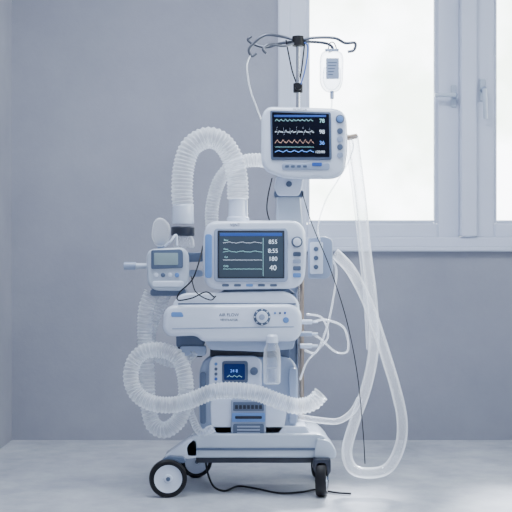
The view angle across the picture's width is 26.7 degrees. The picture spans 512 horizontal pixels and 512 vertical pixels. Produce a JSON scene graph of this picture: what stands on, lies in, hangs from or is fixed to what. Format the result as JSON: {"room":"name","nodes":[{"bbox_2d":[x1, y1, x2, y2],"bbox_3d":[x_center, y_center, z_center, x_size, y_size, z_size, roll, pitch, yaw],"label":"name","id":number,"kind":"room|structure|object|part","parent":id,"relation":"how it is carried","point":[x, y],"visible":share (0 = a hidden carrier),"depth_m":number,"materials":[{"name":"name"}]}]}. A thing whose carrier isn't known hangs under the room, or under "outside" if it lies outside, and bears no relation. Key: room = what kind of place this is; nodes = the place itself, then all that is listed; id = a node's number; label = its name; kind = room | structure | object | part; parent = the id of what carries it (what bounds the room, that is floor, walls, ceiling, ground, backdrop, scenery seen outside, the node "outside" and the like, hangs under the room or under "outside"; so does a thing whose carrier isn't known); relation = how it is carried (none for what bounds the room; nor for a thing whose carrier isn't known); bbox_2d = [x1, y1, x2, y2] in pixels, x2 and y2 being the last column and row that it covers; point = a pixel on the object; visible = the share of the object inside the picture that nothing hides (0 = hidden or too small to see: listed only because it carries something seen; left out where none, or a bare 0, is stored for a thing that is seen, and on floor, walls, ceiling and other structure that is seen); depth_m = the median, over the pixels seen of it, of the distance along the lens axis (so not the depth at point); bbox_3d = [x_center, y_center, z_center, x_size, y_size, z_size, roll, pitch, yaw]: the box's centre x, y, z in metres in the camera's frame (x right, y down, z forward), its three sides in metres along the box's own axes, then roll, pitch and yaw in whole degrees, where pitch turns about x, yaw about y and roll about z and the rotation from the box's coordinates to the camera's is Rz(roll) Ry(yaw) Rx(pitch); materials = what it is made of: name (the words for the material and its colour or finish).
{"room":"hospital room","nodes":[
{"label":"hospital room","id":0,"kind":"room"},
{"bbox_2d":[0,0,11,448],"bbox_3d":[-1.284,-0.557,2.020,0.200,2.900,6.440,0,0,0],"label":"wall","id":1,"kind":"structure","parent":0,"point":[5,5],"depth_m":5.08,"materials":[{"name":"paint"}]},
{"bbox_2d":[205,153,263,227],"bbox_3d":[-0.049,-0.255,4.195,0.303,0.292,0.067,0,0,0],"label":"hose","id":2,"kind":"object","parent":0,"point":[254,165],"visible":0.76,"depth_m":4.19,"materials":[{"name":"white"}]},
{"bbox_2d":[0,440,511,511],"bbox_3d":[0.908,0.943,2.130,4.584,0.100,6.660,0,0,0],"label":"floor","id":3,"kind":"structure","parent":0,"point":[36,475],"depth_m":4.32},
{"bbox_2d":[149,287,350,497],"bbox_3d":[-0.020,0.315,4.188,0.752,1.156,0.474,0,0,0],"label":"cart","id":4,"kind":"object","parent":3,"relation":"on","point":[194,456],"visible":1,"depth_m":4.02,"materials":[{"name":"white plastic"}]},
{"bbox_2d":[124,204,202,295],"bbox_3d":[-0.350,-0.023,4.091,0.300,0.346,0.118,0,0,0],"label":"humidifier","id":5,"kind":"object","parent":4,"relation":"attached to","point":[168,272],"visible":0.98,"depth_m":4.04,"materials":[{"name":"white plastic"}]},
{"bbox_3d":[-0.477,0.038,4.090,0.045,0.030,0.030,0,0,0],"label":"knob","id":6,"kind":"part","parent":5,"relation":"part of","materials":[{"name":"grey plastic"}]},
{"bbox_3d":[-0.330,0.137,4.095,0.135,0.026,0.090,0,0,0],"label":"heater plate","id":7,"kind":"part","parent":5,"relation":"part of","materials":[{"name":"blue plastic"}]},
{"bbox_2d":[171,226,194,235],"bbox_3d":[-0.277,-0.094,4.100,0.090,0.036,0.090,0,0,0],"label":"socket","id":8,"kind":"object","parent":5,"relation":"attached to","point":[175,230],"depth_m":4.06,"materials":[{"name":"grey plastic"}]},
{"bbox_3d":[-0.232,0.004,4.095,0.064,0.038,0.050,0,0,0],"label":"arm","id":9,"kind":"part","parent":5,"relation":"part of","materials":[{"name":"blue plastic"}]},
{"bbox_3d":[-0.233,0.066,4.110,0.064,0.026,0.040,0,0,0],"label":"arm","id":10,"kind":"part","parent":5,"relation":"part of","materials":[{"name":"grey plastic"}]},
{"bbox_2d":[143,296,194,367],"bbox_3d":[-0.323,0.276,4.103,0.212,0.297,0.073,0,0,12],"label":"hose","id":11,"kind":"object","parent":4,"relation":"attached to","point":[189,359],"visible":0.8,"depth_m":4.10,"materials":[{"name":"white"}]},
{"bbox_2d":[182,356,214,436],"bbox_3d":[-0.216,0.513,4.044,0.138,0.323,0.047,0,0,32],"label":"hose","id":12,"kind":"object","parent":4,"relation":"attached to","point":[187,356],"visible":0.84,"depth_m":4.06,"materials":[{"name":"white"}]},
{"bbox_2d":[171,127,248,205],"bbox_3d":[-0.175,-0.340,4.114,0.299,0.306,0.092,0,0,-9],"label":"hose","id":13,"kind":"object","parent":4,"relation":"attached to","point":[211,146],"visible":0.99,"depth_m":4.09,"materials":[{"name":"white plastic"}]},
{"bbox_2d":[122,289,326,438],"bbox_3d":[-0.120,0.404,4.009,0.762,0.556,0.156,0,0,9],"label":"hose","id":14,"kind":"object","parent":4,"relation":"attached to","point":[152,356],"visible":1,"depth_m":4.02,"materials":[{"name":"white"}]},
{"bbox_3d":[0.019,0.718,4.019,0.483,0.009,0.010,0,0,0],"label":"trim","id":15,"kind":"part","parent":4,"relation":"part of","materials":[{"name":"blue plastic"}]},
{"bbox_2d":[263,335,280,384],"bbox_3d":[0.059,0.383,4.010,0.066,0.184,0.066,0,0,18],"label":"bottle","id":16,"kind":"object","parent":4,"relation":"in","point":[269,338],"visible":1,"depth_m":4.00,"materials":[{"name":"white"}]},
{"bbox_2d":[199,349,361,433],"bbox_3d":[0.097,0.503,4.181,0.622,0.356,0.299,0,0,0],"label":"ventilator unit","id":17,"kind":"object","parent":4,"relation":"on","point":[243,416],"visible":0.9,"depth_m":4.05,"materials":[{"name":"grey plastic"}]},
{"bbox_2d":[231,399,265,432],"bbox_3d":[-0.028,0.608,4.048,0.131,0.146,0.020,0,0,0],"label":"grille","id":18,"kind":"object","parent":17,"relation":"attached to","point":[247,416],"depth_m":4.03,"materials":[{"name":"blue plastic"}]},
{"bbox_3d":[-0.027,0.606,4.065,0.290,0.146,0.030,0,0,0],"label":"door","id":19,"kind":"part","parent":17,"relation":"part of","materials":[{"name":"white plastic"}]},
{"bbox_3d":[-0.028,0.603,4.039,0.123,0.034,0.010,0,0,0],"label":"drawer panel","id":20,"kind":"part","parent":17,"relation":"part of","materials":[{"name":"plastic"}]},
{"bbox_3d":[-0.028,0.650,4.039,0.116,0.045,0.010,0,0,0],"label":"drawer","id":21,"kind":"part","parent":17,"relation":"part of","materials":[{"name":"blue plastic"}]},
{"bbox_3d":[-0.007,0.430,4.038,0.030,0.030,0.015,0,0,0],"label":"knob","id":22,"kind":"part","parent":17,"relation":"part of","materials":[{"name":"blue plastic"}]},
{"bbox_2d":[246,33,356,418],"bbox_3d":[0.179,-0.080,4.243,0.434,1.606,0.167,0,0,0],"label":"stand","id":23,"kind":"object","parent":4,"relation":"on","point":[297,41],"visible":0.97,"depth_m":4.24,"materials":[{"name":"grey metal"}]},
{"bbox_3d":[0.166,-0.663,4.237,0.026,0.026,0.045,0,0,0],"label":"clamp knob","id":24,"kind":"part","parent":23,"relation":"part of","materials":[{"name":"black plastic"}]},
{"bbox_3d":[0.186,-0.747,4.247,0.042,0.192,0.009,0,0,-16],"label":"blue cord","id":25,"kind":"part","parent":23,"relation":"part of","materials":[{"name":"blue plastic"}]},
{"bbox_2d":[317,42,353,237],"bbox_3d":[0.304,-0.450,4.181,0.144,0.791,0.187,0,0,0],"label":"bag","id":26,"kind":"object","parent":23,"relation":"hanging from","point":[332,64],"depth_m":4.24,"materials":[{"name":"clear plastic"}]},
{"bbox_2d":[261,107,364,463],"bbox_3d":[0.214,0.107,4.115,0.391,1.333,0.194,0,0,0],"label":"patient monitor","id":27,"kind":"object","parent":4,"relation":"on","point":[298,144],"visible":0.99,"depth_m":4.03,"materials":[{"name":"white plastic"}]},
{"bbox_3d":[0.186,-0.334,4.031,0.179,0.026,0.010,0,0,0],"label":"trim","id":28,"kind":"part","parent":27,"relation":"part of","materials":[{"name":"grey plastic"}]},
{"bbox_2d":[347,140,368,348],"bbox_3d":[0.389,-0.042,4.179,0.114,0.810,0.021,0,0,-29],"label":"tube","id":29,"kind":"object","parent":27,"relation":"attached to","point":[347,140],"visible":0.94,"depth_m":4.19,"materials":[{"name":"white"}]},
{"bbox_2d":[333,136,407,478],"bbox_3d":[0.437,0.183,4.115,0.249,1.298,0.205,0,0,-21],"label":"tube","id":30,"kind":"object","parent":27,"relation":"attached to","point":[353,136],"visible":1,"depth_m":4.14,"materials":[{"name":"white"}]},
{"bbox_2d":[304,236,336,353],"bbox_3d":[0.247,0.149,4.154,0.128,0.447,0.132,0,0,0],"label":"module","id":31,"kind":"object","parent":4,"relation":"on","point":[318,267],"visible":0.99,"depth_m":4.10,"materials":[{"name":"grey plastic"}]},
{"bbox_2d":[163,291,349,378],"bbox_3d":[0.003,0.300,4.162,0.700,0.337,0.357,0,0,0],"label":"ventilator","id":32,"kind":"object","parent":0,"point":[232,321],"depth_m":4.00,"materials":[{"name":"white plastic"}]},
{"bbox_2d":[176,198,305,300],"bbox_3d":[-0.053,-0.027,4.079,0.484,0.387,0.188,0,0,0],"label":"display","id":33,"kind":"object","parent":32,"relation":"on","point":[240,254],"depth_m":4.01,"materials":[{"name":"white plastic"}]},
{"bbox_2d":[12,0,511,439],"bbox_3d":[0.908,-0.557,5.350,4.584,2.900,0.220,0,0,0],"label":"wall","id":34,"kind":"structure","parent":0,"point":[106,94],"depth_m":5.24,"materials":[{"name":"paint"}]},
{"bbox_2d":[278,0,289,106],"bbox_3d":[0.136,-0.869,5.273,0.058,1.659,0.090,0,0,0],"label":"frame","id":35,"kind":"object","parent":34,"relation":"attached to","point":[283,5],"visible":0.28,"depth_m":5.23,"materials":[{"name":"plastic"}]},
{"bbox_2d":[306,237,511,246],"bbox_3d":[1.038,-0.066,5.273,1.747,0.053,0.090,0,0,0],"label":"frame","id":36,"kind":"object","parent":34,"relation":"attached to","point":[337,241],"visible":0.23,"depth_m":5.23,"materials":[{"name":"plastic"}]},
{"bbox_2d":[290,0,306,236],"bbox_3d":[0.201,-0.864,5.282,0.092,1.553,0.060,0,0,0],"label":"stile","id":37,"kind":"object","parent":36,"relation":"on","point":[298,8],"visible":0.23,"depth_m":5.25,"materials":[{"name":"plastic"}]},
{"bbox_2d":[306,247,511,251],"bbox_3d":[1.038,-0.033,5.265,1.921,0.022,0.120,0,0,0],"label":"sill","id":38,"kind":"structure","parent":34,"relation":"attached to","point":[342,249],"depth_m":5.21,"materials":[{"name":"plastic"}]},
{"bbox_2d":[436,0,493,236],"bbox_3d":[1.021,-0.864,5.263,0.276,1.553,0.098,0,0,0],"label":"window frame","id":39,"kind":"structure","parent":34,"relation":"in","point":[447,223],"depth_m":5.25,"materials":[{"name":"plastic"}]},
{"bbox_2d":[435,93,455,96],"bbox_3d":[0.912,-0.776,5.204,0.101,0.022,0.027,0,0,0],"label":"window handle","id":40,"kind":"object","parent":39,"relation":"attached to","point":[436,94],"visible":1,"depth_m":5.20,"materials":[{"name":"grey metal"}]},
{"bbox_3d":[0.912,-0.776,5.204,0.101,0.022,0.027,0,0,0],"label":"lever","id":41,"kind":"part","parent":40,"relation":"part of","materials":[{"name":"grey metal"}]},
{"bbox_2d":[451,85,456,107],"bbox_3d":[0.961,-0.776,5.248,0.030,0.110,0.009,0,0,0],"label":"plate","id":42,"kind":"object","parent":39,"relation":"attached to","point":[453,87],"depth_m":5.24,"materials":[{"name":"grey metal"}]},
{"bbox_3d":[1.029,-0.866,5.259,0.078,1.548,0.090,0,0,0],"label":"mullion","id":43,"kind":"part","parent":39,"relation":"part of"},
{"bbox_2d":[480,79,485,101],"bbox_3d":[1.101,-0.805,5.248,0.030,0.110,0.009,0,0,0],"label":"plate","id":44,"kind":"object","parent":39,"relation":"attached to","point":[482,81],"depth_m":5.24,"materials":[{"name":"grey metal"}]},
{"bbox_3d":[1.113,-0.864,5.282,0.092,1.553,0.060,0,0,0],"label":"sash stile","id":45,"kind":"part","parent":39,"relation":"part of","materials":[{"name":"white plastic"}]},
{"bbox_2d":[482,88,487,118],"bbox_3d":[1.104,-0.733,5.205,0.027,0.147,0.027,0,0,0],"label":"window handle","id":46,"kind":"object","parent":39,"relation":"attached to","point":[484,91],"visible":1,"depth_m":5.20,"materials":[{"name":"grey metal"}]},
{"bbox_3d":[1.104,-0.733,5.205,0.027,0.147,0.027,0,0,0],"label":"lever","id":47,"kind":"part","parent":46,"relation":"part of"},
{"bbox_3d":[0.565,-0.856,5.284,0.636,1.393,0.004,0,0,0],"label":"window","id":48,"kind":"structure","parent":34,"relation":"in","visible":0},
{"bbox_2d":[307,0,309,222],"bbox_3d":[0.255,-0.856,5.279,0.015,1.392,0.030,0,0,0],"label":"bead","id":49,"kind":"object","parent":48,"relation":"attached to","point":[308,1],"visible":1,"depth_m":5.26,"materials":[{"name":"plastic"}]},
{"bbox_2d":[310,220,433,222],"bbox_3d":[0.565,-0.167,5.279,0.606,0.015,0.030,0,0,0],"label":"bead","id":50,"kind":"object","parent":48,"relation":"attached to","point":[313,221],"visible":0.87,"depth_m":5.26,"materials":[{"name":"plastic"}]},
{"bbox_2d":[433,0,436,222],"bbox_3d":[0.876,-0.856,5.279,0.015,1.392,0.030,0,0,0],"label":"bead","id":51,"kind":"object","parent":48,"relation":"attached to","point":[434,1],"visible":1,"depth_m":5.27,"materials":[{"name":"plastic"}]},
{"bbox_3d":[1.482,-0.856,5.284,0.645,1.393,0.004,0,0,0],"label":"window","id":52,"kind":"structure","parent":34,"relation":"in","visible":0},
{"bbox_2d":[494,0,496,222],"bbox_3d":[1.167,-0.856,5.279,0.015,1.392,0.030,0,0,0],"label":"bead","id":53,"kind":"object","parent":52,"relation":"attached to","point":[495,1],"visible":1,"depth_m":5.26,"materials":[{"name":"plastic"}]},
{"bbox_2d":[497,220,511,222],"bbox_3d":[1.482,-0.167,5.279,0.616,0.015,0.030,0,0,0],"label":"bead","id":54,"kind":"object","parent":52,"relation":"attached to","point":[498,221],"visible":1,"depth_m":5.26,"materials":[{"name":"plastic"}]},
{"bbox_2d":[307,223,436,236],"bbox_3d":[0.565,-0.124,5.282,0.636,0.073,0.060,0,0,0],"label":"rail","id":55,"kind":"object","parent":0,"point":[325,229],"depth_m":5.25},
{"bbox_2d":[494,223,511,236],"bbox_3d":[1.482,-0.124,5.282,0.645,0.073,0.060,0,0,0],"label":"rail","id":56,"kind":"object","parent":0,"point":[500,229],"depth_m":5.25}
]}

